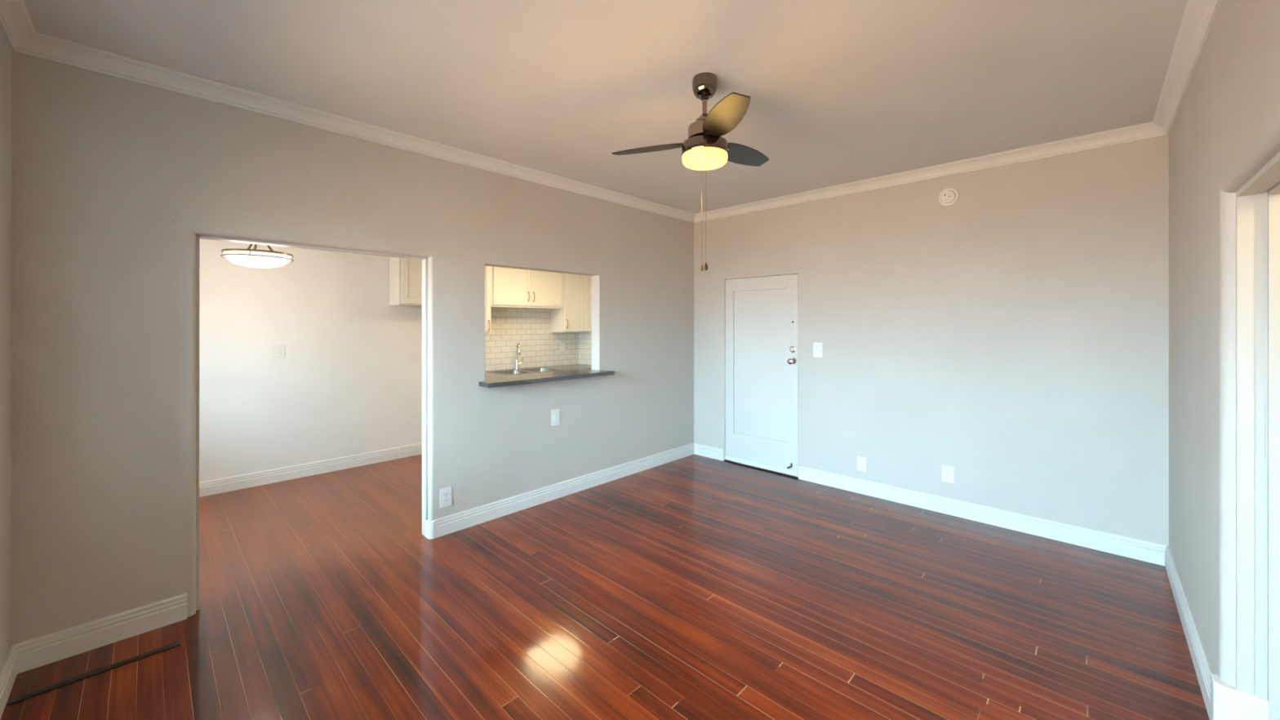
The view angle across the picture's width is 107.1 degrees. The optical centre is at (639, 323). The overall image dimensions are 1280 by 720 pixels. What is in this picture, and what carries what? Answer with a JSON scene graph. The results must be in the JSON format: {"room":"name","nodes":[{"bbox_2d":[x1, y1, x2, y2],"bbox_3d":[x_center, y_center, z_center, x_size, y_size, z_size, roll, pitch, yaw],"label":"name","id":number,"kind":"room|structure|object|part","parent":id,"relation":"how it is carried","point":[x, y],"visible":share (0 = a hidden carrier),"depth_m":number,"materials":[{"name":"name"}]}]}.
{"room":"empty living room","nodes":[
{"label":"empty living room","id":0,"kind":"room"},
{"bbox_2d":[0,28,11,671],"bbox_3d":[-1.441,0.125,0.608,3.860,2.790,0.300,0,0,44],"label":"wall","id":1,"kind":"structure","parent":0,"point":[5,50],"depth_m":1.96,"materials":[{"name":"paint"}]},
{"bbox_2d":[0,644,17,719],"bbox_3d":[-1.379,1.457,0.769,3.725,0.126,0.017,0,0,44],"label":"baseboard","id":2,"kind":"structure","parent":1,"relation":"attached to","point":[8,673],"depth_m":1.93,"materials":[{"name":"paint"}]},
{"bbox_2d":[0,0,35,50],"bbox_3d":[-1.360,-1.228,0.789,3.725,0.084,0.072,0,0,44],"label":"trim","id":3,"kind":"structure","parent":1,"relation":"attached to","point":[16,24],"depth_m":1.93,"materials":[{"name":"paint"}]},
{"bbox_2d":[11,50,693,644],"bbox_3d":[-1.342,0.125,3.579,0.115,2.790,5.900,0,0,44],"label":"wall","id":4,"kind":"structure","parent":0,"point":[104,166],"depth_m":2.45,"materials":[{"name":"paint"}]},
{"bbox_2d":[13,593,186,674],"bbox_3d":[-2.531,1.457,2.246,0.017,0.126,0.550,0,0,44],"label":"baseboard","id":5,"kind":"structure","parent":4,"relation":"attached to","point":[42,651],"depth_m":2.22,"materials":[{"name":"paint"}]},
{"bbox_2d":[195,234,427,610],"bbox_3d":[-1.962,0.522,2.969,0.074,1.996,1.209,0,0,44],"label":"trim","id":6,"kind":"structure","parent":4,"relation":"attached to","point":[424,260],"depth_m":2.87,"materials":[{"name":"paint"}]},
{"bbox_2d":[12,31,695,222],"bbox_3d":[-1.022,-1.228,3.777,0.072,0.084,4.850,0,0,44],"label":"trim","id":7,"kind":"structure","parent":4,"relation":"attached to","point":[38,45],"depth_m":2.72,"materials":[{"name":"paint"}]},
{"bbox_2d":[425,520,435,538],"bbox_3d":[-1.491,1.459,3.358,0.083,0.122,0.037,0,0,10],"label":"trim","id":8,"kind":"structure","parent":4,"relation":"attached to","point":[430,526],"depth_m":3.35,"materials":[{"name":"paint"}]},
{"bbox_2d":[440,486,452,508],"bbox_3d":[-1.405,1.255,3.424,0.009,0.138,0.088,0,0,44],"label":"wall outlet","id":9,"kind":"object","parent":4,"relation":"attached to","point":[446,494],"visible":1,"depth_m":3.42,"materials":[{"name":"plastic"}]},
{"bbox_2d":[479,368,613,387],"bbox_3d":[-0.823,0.457,4.101,0.390,0.034,1.272,0,0,44],"label":"countertop","id":10,"kind":"structure","parent":4,"relation":"attached to","point":[521,379],"depth_m":3.95,"materials":[{"name":"stone"}]},
{"bbox_2d":[551,408,559,426],"bbox_3d":[-0.733,0.812,4.120,0.012,0.140,0.088,0,0,44],"label":"light switch","id":11,"kind":"object","parent":4,"relation":"attached to","point":[555,414],"visible":1,"depth_m":4.12,"materials":[{"name":"plastic"}]},
{"bbox_2d":[435,443,693,537],"bbox_3d":[-0.409,1.457,4.454,0.017,0.126,3.025,0,0,44],"label":"baseboard","id":12,"kind":"structure","parent":4,"relation":"attached to","point":[462,520],"depth_m":4.06,"materials":[{"name":"paint"}]},
{"bbox_2d":[199,239,551,482],"bbox_3d":[-3.003,0.300,5.145,0.100,2.440,6.056,0,0,44],"label":"wall","id":13,"kind":"structure","parent":0,"point":[345,384],"depth_m":4.70,"materials":[{"name":"paint"}]},
{"bbox_2d":[273,344,284,357],"bbox_3d":[-3.482,0.264,4.565,0.012,0.122,0.088,0,0,44],"label":"light switch","id":14,"kind":"object","parent":13,"relation":"attached to","point":[278,350],"visible":1,"depth_m":4.56,"materials":[{"name":"plastic"}]},
{"bbox_2d":[199,443,422,497],"bbox_3d":[-3.631,1.457,4.406,0.017,0.126,3.920,0,0,44],"label":"baseboard","id":15,"kind":"structure","parent":13,"relation":"attached to","point":[263,477],"depth_m":4.69,"materials":[{"name":"paint"}]},
{"bbox_2d":[389,257,422,306],"bbox_3d":[-2.413,-0.528,5.417,0.356,0.643,0.733,0,0,44],"label":"upper cabinet","id":16,"kind":"object","parent":13,"relation":"attached to","point":[405,274],"visible":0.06,"depth_m":5.15,"materials":[{"name":"paint"}]},
{"bbox_3d":[-2.437,-0.534,5.200,0.020,0.628,0.345,0,0,44],"label":"cabinet door","id":17,"kind":"part","parent":16,"relation":"part of","materials":[{"name":"paint"}]},
{"bbox_2d":[409,351,417,364],"bbox_3d":[-2.611,0.393,5.471,0.012,0.130,0.092,0,0,44],"label":"light switch","id":18,"kind":"object","parent":13,"relation":"attached to","point":[413,356],"visible":1,"depth_m":5.46,"materials":[{"name":"plastic"}]},
{"bbox_2d":[484,266,490,333],"bbox_3d":[-2.043,-0.362,5.802,0.356,0.975,0.329,0,0,44],"label":"upper cabinet","id":19,"kind":"object","parent":13,"relation":"attached to","point":[487,268],"visible":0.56,"depth_m":5.78,"materials":[{"name":"paint"}]},
{"bbox_2d":[490,266,563,309],"bbox_3d":[-1.546,-0.532,6.319,0.356,0.635,1.099,0,0,44],"label":"upper cabinet","id":20,"kind":"object","parent":13,"relation":"attached to","point":[517,288],"visible":0.76,"depth_m":6.17,"materials":[{"name":"paint"}]},
{"bbox_3d":[-1.630,-0.543,6.039,0.020,0.610,0.530,0,0,44],"label":"cabinet door","id":21,"kind":"part","parent":20,"relation":"part of","materials":[{"name":"paint"}]},
{"bbox_3d":[-1.259,-0.543,6.425,0.020,0.610,0.529,0,0,44],"label":"cabinet door","id":22,"kind":"part","parent":20,"relation":"part of","materials":[{"name":"paint"}]},
{"bbox_2d":[484,307,578,371],"bbox_3d":[-1.606,0.175,6.520,0.008,0.870,1.936,0,0,44],"label":"tiled wall","id":23,"kind":"structure","parent":13,"relation":"attached to","point":[540,347],"depth_m":6.55,"materials":[{"name":"white tile"}]},
{"bbox_2d":[560,342,564,351],"bbox_3d":[-1.144,0.335,6.985,0.012,0.130,0.080,0,0,44],"label":"light switch","id":24,"kind":"object","parent":23,"relation":"attached to","point":[562,344],"visible":1,"depth_m":6.98,"materials":[{"name":"plastic"}]},
{"bbox_2d":[551,273,591,332],"bbox_3d":[-0.983,-0.366,6.904,0.356,0.968,0.519,0,0,44],"label":"upper cabinet","id":25,"kind":"object","parent":13,"relation":"attached to","point":[575,316],"visible":0.71,"depth_m":6.78,"materials":[{"name":"paint"}]},
{"bbox_3d":[-0.945,-0.372,6.752,0.020,0.953,0.321,0,0,44],"label":"cabinet door","id":26,"kind":"part","parent":25,"relation":"part of","materials":[{"name":"paint"}]},
{"bbox_3d":[-0.773,-0.372,6.930,0.020,0.953,0.164,0,0,44],"label":"cabinet door","id":27,"kind":"part","parent":25,"relation":"part of","materials":[{"name":"paint"}]},
{"bbox_2d":[0,453,1209,719],"bbox_3d":[-0.222,1.560,2.641,7.780,0.080,6.500,0,0,44],"label":"floor","id":28,"kind":"structure","parent":0,"point":[693,587],"depth_m":2.45,"materials":[{"name":"brown wood"}]},
{"bbox_2d":[7,640,181,705],"bbox_3d":[-2.358,1.518,2.072,0.039,0.005,0.496,0,0,44],"label":"floor strip","id":29,"kind":"object","parent":28,"relation":"on","point":[60,684],"visible":1,"depth_m":2.05,"materials":[{"name":"black rubber"}]},
{"bbox_3d":[-1.343,1.085,6.281,0.701,0.870,1.894,0,0,44],"label":"base cabinet","id":30,"kind":"object","parent":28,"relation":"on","visible":0},
{"bbox_2d":[484,364,591,377],"bbox_3d":[-1.353,0.630,6.278,0.691,0.040,1.917,0,0,44],"label":"countertop","id":31,"kind":"structure","parent":30,"relation":"on","point":[563,367],"depth_m":6.47,"materials":[{"name":"stone"}]},
{"bbox_2d":[515,342,523,369],"bbox_3d":[-1.607,0.427,6.310,0.103,0.367,0.180,0,0,-22],"label":"kitchen faucet","id":32,"kind":"object","parent":31,"relation":"on","point":[518,350],"visible":1,"depth_m":6.34,"materials":[{"name":"silver metal"}]},
{"bbox_2d":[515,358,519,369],"bbox_3d":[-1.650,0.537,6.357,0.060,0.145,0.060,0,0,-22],"label":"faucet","id":33,"kind":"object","parent":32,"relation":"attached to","point":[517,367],"depth_m":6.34,"materials":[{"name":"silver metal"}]},
{"bbox_3d":[-1.620,0.357,6.300,0.025,0.227,0.154,0,0,-27],"label":"spout","id":34,"kind":"part","parent":32,"relation":"part of","materials":[{"name":"silver metal"}]},
{"bbox_2d":[488,367,561,374],"bbox_3d":[-1.482,0.696,6.113,0.458,0.179,0.818,0,0,44],"label":"sink","id":35,"kind":"object","parent":31,"relation":"in","point":[541,369],"visible":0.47,"depth_m":6.22,"materials":[{"name":"silver metal"}]},
{"bbox_3d":[-1.624,0.697,5.965,0.430,0.176,0.380,0,0,44],"label":"bowl","id":36,"kind":"part","parent":35,"relation":"part of","materials":[{"name":"silver metal"}]},
{"bbox_3d":[-1.340,0.697,6.261,0.430,0.176,0.380,0,0,44],"label":"bowl","id":37,"kind":"part","parent":35,"relation":"part of","materials":[{"name":"silver metal"}]},
{"bbox_2d":[23,0,1187,213],"bbox_3d":[0.256,-1.320,2.452,3.980,0.100,5.310,0,0,44],"label":"ceiling","id":38,"kind":"structure","parent":0,"point":[840,91],"depth_m":2.33,"materials":[{"name":"paint"}]},
{"bbox_2d":[611,71,768,271],"bbox_3d":[0.381,-0.767,2.529,0.907,1.006,0.841,0,0,44],"label":"ceiling fan","id":39,"kind":"object","parent":38,"relation":"hanging from","point":[704,148],"visible":1,"depth_m":2.38,"materials":[{"name":"black metal"}]},
{"bbox_3d":[0.056,-0.942,2.550,0.426,0.037,0.150,0,0,21],"label":"blade","id":40,"kind":"part","parent":39,"relation":"part of","materials":[{"name":"brown wood"}]},
{"bbox_3d":[0.335,-0.604,2.568,0.006,0.555,0.011,0,0,8],"label":"pull chain","id":41,"kind":"part","parent":39,"relation":"part of","materials":[{"name":"gold metal"}]},
{"bbox_3d":[0.335,-0.849,2.448,0.236,0.057,0.236,0,0,44],"label":"lamp shade","id":42,"kind":"part","parent":39,"relation":"part of","materials":[{"name":"white"}]},
{"bbox_3d":[0.386,-0.942,2.155,0.150,0.037,0.426,0,0,-9],"label":"blade","id":43,"kind":"part","parent":39,"relation":"part of","materials":[{"name":"brown wood"}]},
{"bbox_3d":[0.562,-0.942,2.640,0.159,0.037,0.430,0,0,44],"label":"blade","id":44,"kind":"part","parent":39,"relation":"part of","materials":[{"name":"black wood"}]},
{"bbox_2d":[693,134,1168,546],"bbox_3d":[2.024,0.125,4.310,3.725,2.790,0.140,0,0,44],"label":"wall","id":45,"kind":"structure","parent":0,"point":[1012,335],"depth_m":3.61,"materials":[{"name":"paint"}]},
{"bbox_2d":[693,443,724,461],"bbox_3d":[0.778,1.457,5.399,0.420,0.126,0.017,0,0,44],"label":"baseboard","id":46,"kind":"structure","parent":45,"relation":"attached to","point":[708,451],"depth_m":5.38,"materials":[{"name":"paint"}]},
{"bbox_2d":[723,272,799,478],"bbox_3d":[1.271,0.508,4.987,0.880,2.024,0.207,0,0,44],"label":"door","id":47,"kind":"structure","parent":45,"relation":"in","point":[761,428],"depth_m":4.94,"materials":[{"name":"paint"}]},
{"bbox_3d":[1.269,0.415,4.981,0.625,1.544,0.035,0,0,44],"label":"panel","id":48,"kind":"part","parent":47,"relation":"part of","materials":[{"name":"paint"}]},
{"bbox_2d":[813,342,822,357],"bbox_3d":[1.696,0.248,4.516,0.090,0.140,0.019,0,0,44],"label":"switch","id":49,"kind":"object","parent":45,"relation":"attached to","point":[817,347],"visible":1,"depth_m":4.51,"materials":[{"name":"plastic"}]},
{"bbox_3d":[1.697,0.245,4.517,0.048,0.086,0.005,0,0,44],"label":"switch frame","id":50,"kind":"part","parent":49,"relation":"part of","materials":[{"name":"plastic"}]},
{"bbox_2d":[857,456,866,471],"bbox_3d":[1.987,1.256,4.239,0.080,0.126,0.013,0,0,44],"label":"cable jack","id":51,"kind":"object","parent":45,"relation":"attached to","point":[861,461],"visible":1,"depth_m":4.24,"materials":[{"name":"plastic"}]},
{"bbox_2d":[693,121,1168,222],"bbox_3d":[1.951,-1.228,4.234,3.725,0.084,0.072,0,0,44],"label":"trim","id":52,"kind":"structure","parent":45,"relation":"attached to","point":[1150,130],"depth_m":3.69,"materials":[{"name":"paint"}]},
{"bbox_2d":[942,464,954,483],"bbox_3d":[2.465,1.201,3.783,0.086,0.132,0.009,0,0,44],"label":"wall outlet","id":53,"kind":"object","parent":45,"relation":"attached to","point":[948,472],"visible":1,"depth_m":3.78,"materials":[{"name":"plastic"}]},
{"bbox_2d":[937,187,959,206],"bbox_3d":[2.455,-1.014,3.769,0.142,0.142,0.044,0,0,44],"label":"smoke detector","id":54,"kind":"object","parent":45,"relation":"attached to","point":[948,197],"visible":1,"depth_m":3.76,"materials":[{"name":"plastic"}]},
{"bbox_2d":[798,466,1167,565],"bbox_3d":[2.436,1.457,3.805,2.431,0.126,0.017,0,0,44],"label":"baseboard","id":55,"kind":"structure","parent":45,"relation":"attached to","point":[1142,550],"depth_m":3.54,"materials":[{"name":"paint"}]},
{"bbox_2d":[1168,0,1279,687],"bbox_3d":[1.735,0.125,1.224,0.135,2.790,4.990,0,0,44],"label":"wall","id":56,"kind":"structure","parent":0,"point":[1225,128],"depth_m":1.84,"materials":[{"name":"paint"}]},
{"bbox_2d":[1152,0,1221,134],"bbox_3d":[1.612,-1.228,1.246,0.072,0.084,4.850,0,0,44],"label":"trim","id":57,"kind":"structure","parent":56,"relation":"attached to","point":[1198,16],"depth_m":2.17,"materials":[{"name":"paint"}]},
{"bbox_2d":[1164,546,1211,719],"bbox_3d":[2.731,1.457,2.370,0.017,0.126,1.678,0,0,44],"label":"baseboard","id":58,"kind":"structure","parent":56,"relation":"attached to","point":[1201,665],"depth_m":2.19,"materials":[{"name":"paint"}]},
{"bbox_2d":[1210,673,1268,719],"bbox_3d":[2.187,1.423,1.726,0.126,0.195,0.080,0,0,44],"label":"trim","id":59,"kind":"structure","parent":56,"relation":"attached to","point":[1227,703],"depth_m":1.71,"materials":[{"name":"paint"}]},
{"bbox_2d":[1235,151,1279,719],"bbox_3d":[1.452,0.520,0.893,0.114,2.000,2.200,0,0,44],"label":"trim","id":60,"kind":"structure","parent":56,"relation":"attached to","point":[1258,201],"depth_m":1.68,"materials":[{"name":"paint"}]},
{"bbox_3d":[-2.219,-0.970,4.391,2.275,0.100,6.056,0,0,44],"label":"ceiling","id":61,"kind":"structure","parent":0,"visible":0},
{"bbox_2d":[220,243,293,268],"bbox_3d":[-2.911,-0.674,3.610,0.438,0.492,0.438,0,0,44],"label":"ceiling light","id":62,"kind":"object","parent":61,"relation":"hanging from","point":[251,258],"visible":0.83,"depth_m":3.49,"materials":[{"name":"beige glass"}]},
{"bbox_3d":[-2.911,-0.483,3.610,0.406,0.110,0.406,0,0,44],"label":"lamp shade","id":63,"kind":"part","parent":62,"relation":"part of","materials":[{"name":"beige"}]},
{"bbox_3d":[-0.119,0.300,6.503,2.175,2.440,0.100,0,0,44],"label":"wall","id":64,"kind":"structure","parent":0,"visible":0},
{"bbox_2d":[578,331,591,364],"bbox_3d":[-0.404,0.355,6.702,1.472,0.510,0.008,0,0,44],"label":"tiled wall","id":65,"kind":"structure","parent":64,"relation":"attached to","point":[584,338],"depth_m":7.09,"materials":[{"name":"white tile"}]}
]}

